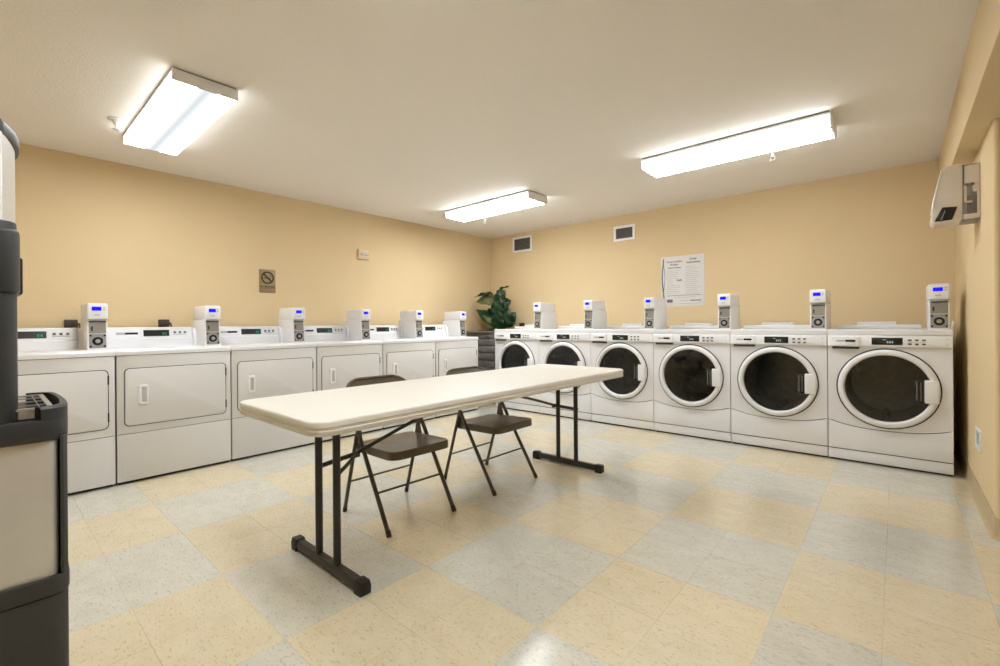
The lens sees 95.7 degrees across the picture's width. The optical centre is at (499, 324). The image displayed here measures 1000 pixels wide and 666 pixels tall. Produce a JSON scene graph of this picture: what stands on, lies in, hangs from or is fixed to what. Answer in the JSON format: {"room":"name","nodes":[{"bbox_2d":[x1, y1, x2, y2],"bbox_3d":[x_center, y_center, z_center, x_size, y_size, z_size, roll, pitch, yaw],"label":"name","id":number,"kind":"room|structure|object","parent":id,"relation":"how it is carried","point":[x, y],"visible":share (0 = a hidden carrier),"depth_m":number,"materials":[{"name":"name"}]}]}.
{"room":"laundry","nodes":[
{"label":"laundry","id":0,"kind":"room"},
{"bbox_2d":[15,143,490,330],"bbox_3d":[-2.025,-0.113,4.842,0.100,2.370,5.615,0,0,41],"label":"wall","id":1,"kind":"structure","parent":0,"point":[149,245],"depth_m":4.07,"materials":[{"name":"paint"}]},
{"bbox_2d":[64,320,79,327],"bbox_3d":[-3.196,0.052,3.386,0.055,0.175,0.092,0,0,41],"label":"receptacle","id":2,"kind":"object","parent":1,"relation":"attached to","point":[67,323],"visible":0.62,"depth_m":3.37,"materials":[{"name":"brown plastic"}]},
{"bbox_2d":[158,319,171,326],"bbox_3d":[-2.820,0.046,3.815,0.055,0.175,0.092,0,0,41],"label":"receptacle","id":3,"kind":"object","parent":1,"relation":"attached to","point":[161,322],"visible":0.67,"depth_m":3.80,"materials":[{"name":"brown plastic"}]},
{"bbox_2d":[259,269,275,292],"bbox_3d":[-2.291,-0.425,4.458,0.008,0.228,0.152,0,0,41],"label":"no smoking sign","id":4,"kind":"object","parent":1,"relation":"attached to","point":[267,284],"visible":1,"depth_m":4.46,"materials":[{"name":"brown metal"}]},
{"bbox_2d":[358,249,368,259],"bbox_3d":[-1.581,-0.811,5.243,0.046,0.116,0.132,0,0,41],"label":"fire alarm strobe","id":5,"kind":"object","parent":1,"relation":"attached to","point":[363,254],"visible":1,"depth_m":5.23,"materials":[{"name":"beige plastic"}]},
{"bbox_2d":[0,0,978,238],"bbox_3d":[0.584,-1.369,2.547,7.063,0.100,5.815,0,0,41],"label":"ceiling","id":6,"kind":"structure","parent":0,"point":[414,111],"depth_m":2.51,"materials":[{"name":"white paint"}]},
{"bbox_2d":[107,116,123,130],"bbox_3d":[-2.426,-1.260,2.857,0.084,0.068,0.084,0,0,41],"label":"sprinkler head","id":7,"kind":"object","parent":6,"relation":"attached to","point":[115,120],"visible":1,"depth_m":2.85},
{"bbox_2d":[123,67,237,155],"bbox_3d":[-2.003,-1.264,2.786,1.212,0.067,0.304,0,0,41],"label":"ceiling light","id":8,"kind":"object","parent":6,"relation":"attached to","point":[184,104],"visible":1,"depth_m":2.63,"materials":[{"name":"grey plastic"}]},
{"bbox_2d":[445,190,546,221],"bbox_3d":[-0.072,-1.270,4.921,1.209,0.086,0.317,0,0,41],"label":"ceiling light","id":9,"kind":"object","parent":6,"relation":"attached to","point":[526,198],"visible":1,"depth_m":4.78,"materials":[{"name":"grey plastic"}]},
{"bbox_2d":[640,110,836,177],"bbox_3d":[1.690,-1.284,3.324,1.239,0.086,0.317,0,0,41],"label":"ceiling light","id":10,"kind":"object","parent":6,"relation":"attached to","point":[820,126],"visible":1,"depth_m":3.19,"materials":[{"name":"grey plastic"}]},
{"bbox_2d":[766,150,778,161],"bbox_3d":[2.110,-1.297,3.500,0.084,0.068,0.084,0,0,41],"label":"sprinkler head","id":11,"kind":"object","parent":6,"relation":"attached to","point":[773,153],"visible":0.97,"depth_m":3.49},
{"bbox_2d":[68,403,999,665],"bbox_3d":[0.604,1.101,2.547,7.063,0.100,5.815,0,0,41],"label":"floor","id":12,"kind":"structure","parent":0,"point":[684,550],"depth_m":2.02,"materials":[{"name":"tile"}]},
{"bbox_2d":[0,118,69,665],"bbox_3d":[-1.361,0.301,0.994,0.368,1.532,0.586,0,0,41],"label":"water dispenser","id":13,"kind":"object","parent":12,"relation":"on","point":[34,564],"visible":1,"depth_m":1.04,"materials":[{"name":"grey plastic"}]},
{"bbox_2d":[0,392,67,447],"bbox_3d":[-1.361,0.236,0.994,0.368,0.082,0.586,0,0,41],"label":"drip tray","id":14,"kind":"object","parent":13,"relation":"on","point":[41,421],"depth_m":1.06,"materials":[{"name":"black plastic"}]},
{"bbox_2d":[18,303,115,495],"bbox_3d":[-3.040,0.469,2.972,0.740,1.223,0.691,0,0,41],"label":"dryer","id":15,"kind":"object","parent":12,"relation":"on","point":[77,365],"visible":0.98,"depth_m":2.91,"materials":[{"name":"white metal"}]},
{"bbox_2d":[107,306,230,484],"bbox_3d":[-2.584,0.465,3.492,0.740,1.223,0.691,0,0,41],"label":"dryer","id":16,"kind":"object","parent":12,"relation":"on","point":[173,390],"visible":0.98,"depth_m":3.28,"materials":[{"name":"white metal"}]},
{"bbox_2d":[220,308,316,460],"bbox_3d":[-2.128,0.462,4.013,0.740,1.223,0.691,0,0,41],"label":"dryer","id":17,"kind":"object","parent":12,"relation":"on","point":[266,361],"visible":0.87,"depth_m":3.79,"materials":[{"name":"white metal"}]},
{"bbox_2d":[304,309,382,441],"bbox_3d":[-1.672,0.458,4.533,0.740,1.223,0.691,0,0,41],"label":"dryer","id":18,"kind":"object","parent":12,"relation":"on","point":[348,352],"visible":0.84,"depth_m":4.37,"materials":[{"name":"white metal"}]},
{"bbox_2d":[343,374,456,537],"bbox_3d":[-0.583,0.689,2.574,0.507,0.756,0.450,0,0,44],"label":"folding chair","id":19,"kind":"object","parent":12,"relation":"on","point":[409,444],"visible":0.7,"depth_m":2.52,"materials":[{"name":"brown paint"}]},
{"bbox_2d":[370,310,435,428],"bbox_3d":[-1.216,0.454,5.054,0.740,1.223,0.691,0,0,41],"label":"dryer","id":20,"kind":"object","parent":12,"relation":"on","point":[406,354],"visible":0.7,"depth_m":4.93,"materials":[{"name":"white metal"}]},
{"bbox_2d":[240,364,622,597],"bbox_3d":[-0.129,0.696,2.680,0.751,0.722,2.371,0,0,41],"label":"folding table","id":21,"kind":"object","parent":12,"relation":"on","point":[332,412],"visible":1,"depth_m":2.03,"materials":[{"name":"plastic"}]},
{"bbox_2d":[422,311,477,417],"bbox_3d":[-0.760,0.451,5.574,0.740,1.223,0.691,0,0,41],"label":"dryer","id":22,"kind":"object","parent":12,"relation":"on","point":[453,349],"visible":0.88,"depth_m":5.45,"materials":[{"name":"white metal"}]},
{"bbox_2d":[444,366,537,495],"bbox_3d":[-0.076,0.685,3.107,0.507,0.756,0.450,0,0,41],"label":"folding chair","id":23,"kind":"object","parent":12,"relation":"on","point":[499,423],"visible":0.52,"depth_m":3.04,"materials":[{"name":"brown paint"}]},
{"bbox_2d":[466,286,515,403],"bbox_3d":[-0.086,0.258,6.356,0.600,1.599,0.574,0,0,41],"label":"potted plant","id":24,"kind":"object","parent":12,"relation":"on","point":[499,316],"visible":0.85,"depth_m":6.25,"materials":[{"name":"green plant"}]},
{"bbox_2d":[494,302,557,412],"bbox_3d":[0.447,0.396,5.821,0.687,1.313,0.840,0,0,41],"label":"washing machine","id":25,"kind":"object","parent":12,"relation":"on","point":[519,346],"visible":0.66,"depth_m":5.49,"materials":[{"name":"white metal"}]},
{"bbox_2d":[538,300,608,420],"bbox_3d":[0.965,0.392,5.367,0.687,1.313,0.840,0,0,41],"label":"washing machine","id":26,"kind":"object","parent":12,"relation":"on","point":[564,345],"visible":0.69,"depth_m":5.03,"materials":[{"name":"white metal"}]},
{"bbox_2d":[590,297,669,430],"bbox_3d":[1.483,0.388,4.912,0.687,1.313,0.840,0,0,41],"label":"washing machine","id":27,"kind":"object","parent":12,"relation":"on","point":[627,400],"visible":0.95,"depth_m":4.58,"materials":[{"name":"white metal"}]},
{"bbox_2d":[653,294,743,442],"bbox_3d":[2.002,0.384,4.458,0.687,1.313,0.840,0,0,41],"label":"washing machine","id":28,"kind":"object","parent":12,"relation":"on","point":[692,361],"visible":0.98,"depth_m":4.14,"materials":[{"name":"white metal"}]},
{"bbox_2d":[730,289,835,456],"bbox_3d":[2.520,0.380,4.004,0.687,1.313,0.840,0,0,41],"label":"washing machine","id":29,"kind":"object","parent":12,"relation":"on","point":[779,370],"visible":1,"depth_m":3.69,"materials":[{"name":"white metal"}]},
{"bbox_2d":[827,283,954,475],"bbox_3d":[3.060,0.375,3.531,0.746,1.313,0.840,0,0,41],"label":"washing machine","id":30,"kind":"object","parent":12,"relation":"on","point":[890,385],"visible":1,"depth_m":3.23,"materials":[{"name":"white metal"}]},
{"bbox_2d":[490,159,955,449],"bbox_3d":[2.477,-0.149,4.696,6.863,2.370,0.100,0,0,41],"label":"wall","id":31,"kind":"structure","parent":0,"point":[867,239],"depth_m":4.46,"materials":[{"name":"paint"}]},
{"bbox_2d":[513,235,531,252],"bbox_3d":[0.319,-1.154,6.506,0.347,0.220,0.012,0,0,41],"label":"air vent","id":32,"kind":"object","parent":31,"relation":"in","point":[523,243],"visible":1,"depth_m":6.50,"materials":[{"name":"grey metal"}]},
{"bbox_2d":[614,224,634,241],"bbox_3d":[1.501,-1.105,5.470,0.272,0.182,0.012,0,0,41],"label":"air vent","id":33,"kind":"object","parent":31,"relation":"in","point":[625,232],"visible":1,"depth_m":5.46,"materials":[{"name":"grey metal"}]},
{"bbox_2d":[661,253,704,306],"bbox_3d":[2.023,-0.481,5.022,0.472,0.563,0.005,0,0,41],"label":"poster","id":34,"kind":"object","parent":31,"relation":"attached to","point":[682,277],"visible":0.99,"depth_m":5.01,"materials":[{"name":"paper"}]},
{"bbox_2d":[666,266,699,303],"bbox_3d":[2.031,-0.434,5.013,0.375,0.409,0.001,0,0,41],"label":"print","id":35,"kind":"object","parent":34,"relation":"attached to","point":[682,282],"depth_m":5.02,"materials":[{"name":"grey paper"}]},
{"bbox_2d":[955,117,999,518],"bbox_3d":[3.701,0.014,2.285,1.845,2.025,1.915,0,0,41],"label":"wall","id":36,"kind":"structure","parent":0,"point":[977,245],"depth_m":2.47,"materials":[{"name":"paint"}]},
{"bbox_2d":[930,163,979,228],"bbox_3d":[2.664,-0.751,2.656,0.196,0.324,0.226,0,0,41],"label":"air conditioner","id":37,"kind":"object","parent":36,"relation":"attached to","point":[956,199],"visible":1,"depth_m":2.58,"materials":[{"name":"white plastic"}]},
{"bbox_2d":[938,0,999,177],"bbox_3d":[2.438,-1.161,0.924,1.937,0.345,5.615,0,0,41],"label":"beam","id":38,"kind":"structure","parent":36,"relation":"attached to","point":[976,103],"depth_m":2.08,"materials":[{"name":"paint"}]},
{"bbox_2d":[954,440,999,541],"bbox_3d":[3.466,0.976,2.478,1.265,0.105,1.925,0,0,41],"label":"baseboard","id":39,"kind":"structure","parent":36,"relation":"attached to","point":[992,524],"depth_m":2.56,"materials":[{"name":"plastic"}]},
{"bbox_2d":[975,425,981,453],"bbox_3d":[2.754,0.659,2.604,0.008,0.124,0.210,0,0,41],"label":"wall plate","id":40,"kind":"object","parent":36,"relation":"attached to","point":[978,433],"visible":1,"depth_m":2.60,"materials":[{"name":"white plastic"}]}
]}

